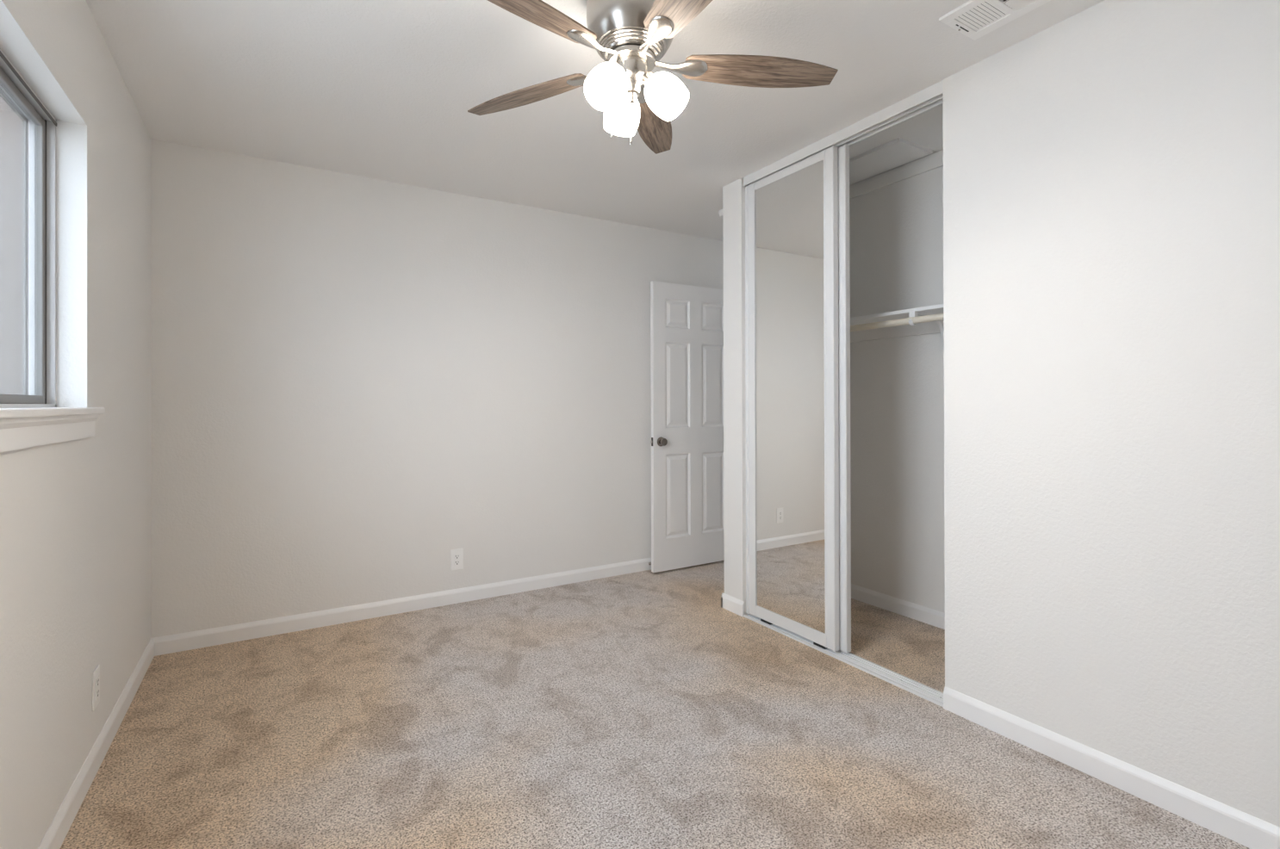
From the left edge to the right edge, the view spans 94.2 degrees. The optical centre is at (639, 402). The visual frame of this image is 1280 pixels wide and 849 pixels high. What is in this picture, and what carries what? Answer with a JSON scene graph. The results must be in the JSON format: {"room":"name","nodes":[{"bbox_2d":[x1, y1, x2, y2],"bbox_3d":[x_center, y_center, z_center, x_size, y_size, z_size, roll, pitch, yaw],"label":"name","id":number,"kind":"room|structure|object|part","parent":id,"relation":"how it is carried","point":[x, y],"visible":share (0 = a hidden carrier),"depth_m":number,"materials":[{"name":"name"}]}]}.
{"room":"empty bedroom","nodes":[
{"label":"empty bedroom","id":0,"kind":"room"},
{"bbox_2d":[0,0,151,848],"bbox_3d":[-1.176,-0.034,0.833,0.126,2.440,4.547,0,0,-31],"label":"wall","id":1,"kind":"structure","parent":0,"point":[76,515],"depth_m":1.84,"materials":[{"name":"paint"}]},
{"bbox_2d":[0,48,56,408],"bbox_3d":[-1.346,-0.420,1.036,0.071,0.900,1.807,0,0,-31],"label":"window","id":2,"kind":"structure","parent":1,"relation":"in","point":[39,125],"depth_m":1.78,"materials":[{"name":"silver metal"}]},
{"bbox_3d":[-1.603,-0.426,1.398,0.008,0.860,0.906,0,0,-31],"label":"screen frame","id":3,"kind":"part","parent":2,"relation":"part of","materials":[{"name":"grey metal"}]},
{"bbox_2d":[0,414,99,452],"bbox_3d":[-1.247,0.069,1.092,0.022,0.070,1.883,0,0,-31],"label":"trim","id":4,"kind":"structure","parent":1,"relation":"attached to","point":[27,432],"depth_m":1.47,"materials":[{"name":"white wood"}]},
{"bbox_2d":[0,407,105,419],"bbox_3d":[-1.275,0.023,1.079,0.104,0.022,1.929,0,0,-31],"label":"windowsill","id":5,"kind":"structure","parent":1,"relation":"attached to","point":[5,413],"depth_m":1.45,"materials":[{"name":"white wood"}]},
{"bbox_2d":[37,638,154,848],"bbox_3d":[-1.114,1.145,0.866,0.012,0.083,4.547,0,0,-31],"label":"baseboard","id":6,"kind":"structure","parent":1,"relation":"attached to","point":[59,829],"depth_m":1.89,"materials":[{"name":"white wood"}]},
{"bbox_2d":[92,664,99,711],"bbox_3d":[-1.769,0.929,1.937,0.008,0.124,0.074,0,0,-31],"label":"wall outlet","id":7,"kind":"object","parent":1,"relation":"attached to","point":[96,674],"visible":1,"depth_m":1.93,"materials":[{"name":"white plastic"}]},
{"bbox_2d":[95,675,99,700],"bbox_3d":[-1.768,0.929,1.938,0.005,0.067,0.033,0,0,-31],"label":"receptacle","id":8,"kind":"object","parent":7,"relation":"attached to","point":[96,676],"depth_m":1.94,"materials":[{"name":"white plastic"}]},
{"bbox_2d":[151,138,723,638],"bbox_3d":[-0.374,-0.027,4.042,4.834,2.440,0.100,0,0,-31],"label":"wall","id":9,"kind":"structure","parent":0,"point":[358,382],"depth_m":3.32,"materials":[{"name":"paint"}]},
{"bbox_2d":[152,557,651,656],"bbox_3d":[-0.801,1.152,3.712,3.508,0.083,0.012,0,0,-31],"label":"baseboard","id":10,"kind":"structure","parent":9,"relation":"attached to","point":[194,640],"depth_m":3.30,"materials":[{"name":"white wood"}]},
{"bbox_2d":[450,548,463,571],"bbox_3d":[-1.089,0.934,3.540,0.074,0.124,0.008,0,0,-31],"label":"wall outlet","id":11,"kind":"object","parent":9,"relation":"attached to","point":[456,556],"visible":1,"depth_m":3.54,"materials":[{"name":"white plastic"}]},
{"bbox_2d":[453,553,459,565],"bbox_3d":[-1.088,0.934,3.539,0.033,0.067,0.005,0,0,-31],"label":"receptacle","id":12,"kind":"object","parent":11,"relation":"attached to","point":[456,556],"depth_m":3.54,"materials":[{"name":"white plastic"}]},
{"bbox_2d":[85,0,1104,241],"bbox_3d":[0.831,-1.345,2.062,4.834,0.180,4.747,0,0,-31],"label":"ceiling","id":13,"kind":"structure","parent":0,"point":[381,90],"depth_m":2.35,"materials":[{"name":"paint"}]},
{"bbox_2d":[467,0,838,154],"bbox_3d":[-0.022,-1.027,1.800,1.260,0.454,1.239,0,0,-31],"label":"ceiling fan","id":14,"kind":"object","parent":13,"relation":"hanging from","point":[631,37],"visible":1,"depth_m":1.81,"materials":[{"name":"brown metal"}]},
{"bbox_3d":[-0.386,-1.048,2.037,0.492,0.006,0.128,0,12,29],"label":"blade","id":15,"kind":"part","parent":14,"relation":"part of","materials":[{"name":"brown wood"}]},
{"bbox_3d":[-0.325,-1.050,1.558,0.492,0.006,0.128,0,12,-43],"label":"blade","id":16,"kind":"part","parent":14,"relation":"part of","materials":[{"name":"brown wood"}]},
{"bbox_3d":[-0.099,-0.934,1.758,0.136,0.138,0.120,0,0,-31],"label":"lamp shade","id":17,"kind":"part","parent":14,"relation":"part of","materials":[{"name":"white glass"}]},
{"bbox_3d":[-0.077,-0.968,1.780,0.074,0.077,0.057,0,0,-31],"label":"bulb","id":18,"kind":"part","parent":14,"relation":"part of","materials":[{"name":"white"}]},
{"bbox_3d":[-0.059,-0.934,1.944,0.119,0.138,0.137,0,0,-31],"label":"lamp shade","id":19,"kind":"part","parent":14,"relation":"part of","materials":[{"name":"white glass"}]},
{"bbox_3d":[0.050,-1.049,2.244,0.128,0.006,0.492,-12,-2,10],"label":"blade","id":20,"kind":"part","parent":14,"relation":"part of","materials":[{"name":"brown wood"}]},
{"bbox_3d":[0.083,-0.935,1.817,0.132,0.138,0.131,0,0,-31],"label":"lamp shade","id":21,"kind":"part","parent":14,"relation":"part of","materials":[{"name":"white glass"}]},
{"bbox_3d":[0.150,-1.051,1.469,0.128,0.006,0.492,13,-6,-25],"label":"blade","id":22,"kind":"part","parent":14,"relation":"part of","materials":[{"name":"brown wood"}]},
{"bbox_3d":[0.382,-1.051,1.893,0.492,0.006,0.128,0,-12,-7],"label":"blade","id":23,"kind":"part","parent":14,"relation":"part of","materials":[{"name":"brown wood"}]},
{"bbox_2d":[718,209,722,218],"bbox_3d":[0.580,-1.229,3.894,0.132,0.042,0.132,0,0,-31],"label":"smoke detector","id":24,"kind":"object","parent":13,"relation":"attached to","point":[720,212],"visible":0.2,"depth_m":3.87,"materials":[{"name":"white plastic"}]},
{"bbox_2d":[743,80,942,186],"bbox_3d":[0.933,-1.228,2.847,0.131,0.050,1.160,0,0,-31],"label":"header track","id":25,"kind":"object","parent":13,"relation":"attached to","point":[930,98],"visible":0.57,"depth_m":2.64,"materials":[{"name":"white metal"}]},
{"bbox_2d":[938,0,1050,40],"bbox_3d":[1.181,-1.248,1.806,0.206,0.018,0.448,0,0,-31],"label":"ceiling vent","id":26,"kind":"object","parent":13,"relation":"in","point":[974,19],"visible":1,"depth_m":1.92,"materials":[{"name":"white plastic"}]},
{"bbox_2d":[59,560,1250,848],"bbox_3d":[0.837,1.245,2.054,4.834,0.120,4.747,0,0,-31],"label":"floor","id":27,"kind":"structure","parent":0,"point":[633,711],"depth_m":2.05,"materials":[{"name":"carpet"}]},
{"bbox_2d":[743,614,943,707],"bbox_3d":[0.916,1.181,2.827,0.091,0.011,1.160,0,0,-31],"label":"floor track","id":28,"kind":"object","parent":27,"relation":"on","point":[932,695],"visible":0.7,"depth_m":2.63,"materials":[{"name":"white metal"}]},
{"bbox_2d":[745,145,838,652],"bbox_3d":[0.759,-0.011,3.043,0.030,2.374,0.608,0,0,-31],"label":"sliding door","id":29,"kind":"structure","parent":28,"relation":"on","point":[792,459],"depth_m":3.00,"materials":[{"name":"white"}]},
{"bbox_3d":[0.758,-1.177,3.044,0.022,0.043,0.478,0,0,-31],"label":"rail","id":30,"kind":"part","parent":29,"relation":"part of","materials":[{"name":"white metal"}]},
{"bbox_3d":[0.764,1.133,3.038,0.022,0.061,0.478,0,0,-31],"label":"rail","id":31,"kind":"part","parent":29,"relation":"part of","materials":[{"name":"white metal"}]},
{"bbox_2d":[837,144,851,652],"bbox_3d":[0.800,-0.011,3.046,0.030,2.374,0.646,0,0,-31],"label":"sliding door","id":32,"kind":"structure","parent":28,"relation":"on","point":[842,152],"depth_m":2.78,"materials":[{"name":"white metal"}]},
{"bbox_2d":[722,178,749,615],"bbox_3d":[0.864,-0.121,3.589,0.790,2.620,0.161,0,0,-31],"label":"wall","id":33,"kind":"structure","parent":0,"point":[733,193],"depth_m":3.37,"materials":[{"name":"paint"}]},
{"bbox_2d":[720,592,744,616],"bbox_3d":[0.862,1.147,3.583,0.802,0.083,0.185,0,0,-31],"label":"baseboard","id":34,"kind":"structure","parent":33,"relation":"attached to","point":[733,605],"depth_m":3.37,"materials":[{"name":"white wood"}]},
{"bbox_2d":[745,187,749,614],"bbox_3d":[0.643,-0.012,3.346,0.108,2.378,0.024,0,0,-31],"label":"trim","id":35,"kind":"structure","parent":33,"relation":"attached to","point":[745,188],"depth_m":3.32,"materials":[{"name":"white"}]},
{"bbox_2d":[849,105,943,185],"bbox_3d":[1.336,-1.371,3.038,0.755,0.126,1.490,0,0,-31],"label":"ceiling","id":36,"kind":"structure","parent":0,"point":[926,130],"depth_m":3.07,"materials":[{"name":"paint"}]},
{"bbox_2d":[849,149,944,613],"bbox_3d":[1.595,-0.124,3.226,0.118,2.620,1.550,0,0,-31],"label":"wall","id":37,"kind":"structure","parent":0,"point":[896,230],"depth_m":3.35,"materials":[{"name":"paint"}]},
{"bbox_2d":[849,149,943,199],"bbox_3d":[1.540,-1.279,3.189,0.014,0.079,1.335,0,0,-31],"label":"trim","id":38,"kind":"structure","parent":37,"relation":"attached to","point":[928,163],"depth_m":3.33,"materials":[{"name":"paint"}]},
{"bbox_2d":[850,320,943,342],"bbox_3d":[1.394,-0.405,3.096,0.362,0.078,1.335,0,0,-31],"label":"trim","id":39,"kind":"structure","parent":37,"relation":"attached to","point":[931,327],"depth_m":3.34,"materials":[{"name":"paint"}]},
{"bbox_2d":[850,304,943,325],"bbox_3d":[1.414,-0.453,3.108,0.314,0.018,1.331,0,0,-31],"label":"closet shelf","id":40,"kind":"object","parent":39,"relation":"on","point":[935,309],"visible":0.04,"depth_m":3.08,"materials":[{"name":"white"}]},
{"bbox_2d":[851,584,944,629],"bbox_3d":[1.280,1.145,3.020,0.637,0.083,1.335,0,0,-31],"label":"baseboard","id":41,"kind":"structure","parent":37,"relation":"attached to","point":[926,615],"depth_m":3.33,"materials":[{"name":"white wood"}]},
{"bbox_2d":[908,310,944,341],"bbox_3d":[1.464,-0.329,2.989,0.353,0.230,0.032,0,0,-31],"label":"shelf bracket","id":42,"kind":"object","parent":37,"relation":"attached to","point":[914,313],"visible":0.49,"depth_m":2.93,"materials":[{"name":"white metal"}]},
{"bbox_3d":[1.465,-0.437,2.990,0.314,0.014,0.020,0,0,-31],"label":"shelf arm","id":43,"kind":"part","parent":42,"relation":"part of","materials":[{"name":"white metal"}]},
{"bbox_2d":[942,0,1279,827],"bbox_3d":[2.187,-0.130,1.514,0.890,2.620,2.410,0,0,-31],"label":"wall","id":44,"kind":"structure","parent":0,"point":[1111,172],"depth_m":1.82,"materials":[{"name":"paint"}]},
{"bbox_2d":[850,312,943,331],"bbox_3d":[1.266,-0.400,3.025,0.056,0.056,1.311,0,0,-31],"label":"closet rod","id":45,"kind":"object","parent":44,"relation":"attached to","point":[936,317],"visible":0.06,"depth_m":2.97,"materials":[{"name":"white wood"}]},
{"bbox_2d":[943,686,1279,848],"bbox_3d":[1.778,1.139,1.319,0.012,0.083,2.310,0,0,-31],"label":"baseboard","id":46,"kind":"structure","parent":44,"relation":"attached to","point":[1247,830],"depth_m":1.81,"materials":[{"name":"white wood"}]},
{"bbox_3d":[0.968,-0.030,4.274,0.100,2.440,0.901,0,0,-31],"label":"wall","id":47,"kind":"structure","parent":0,"visible":0},
{"bbox_2d":[650,280,724,572],"bbox_3d":[0.399,0.169,4.320,0.753,2.018,0.144,0,0,-31],"label":"door","id":48,"kind":"structure","parent":47,"relation":"in","point":[686,321],"depth_m":4.27,"materials":[{"name":"white painted wood"},{"name":"dark pewter"}]},
{"bbox_3d":[0.158,0.274,4.121,0.066,0.066,0.056,0,0,-31],"label":"knob","id":49,"kind":"part","parent":48,"relation":"part of","materials":[{"name":"grey metal"}]},
{"bbox_3d":[-4.113,1.535,-2.512,8.360,0.100,18.000,0,0,-31],"label":"ground","id":50,"kind":"structure","parent":0,"visible":0},
{"bbox_2d":[0,96,22,394],"bbox_3d":[-4.235,-0.352,2.281,3.540,3.700,0.300,0,0,-31],"label":"wall","id":51,"kind":"structure","parent":50,"relation":"on","point":[10,124],"depth_m":2.85,"materials":[{"name":"grey paint"}]}
]}

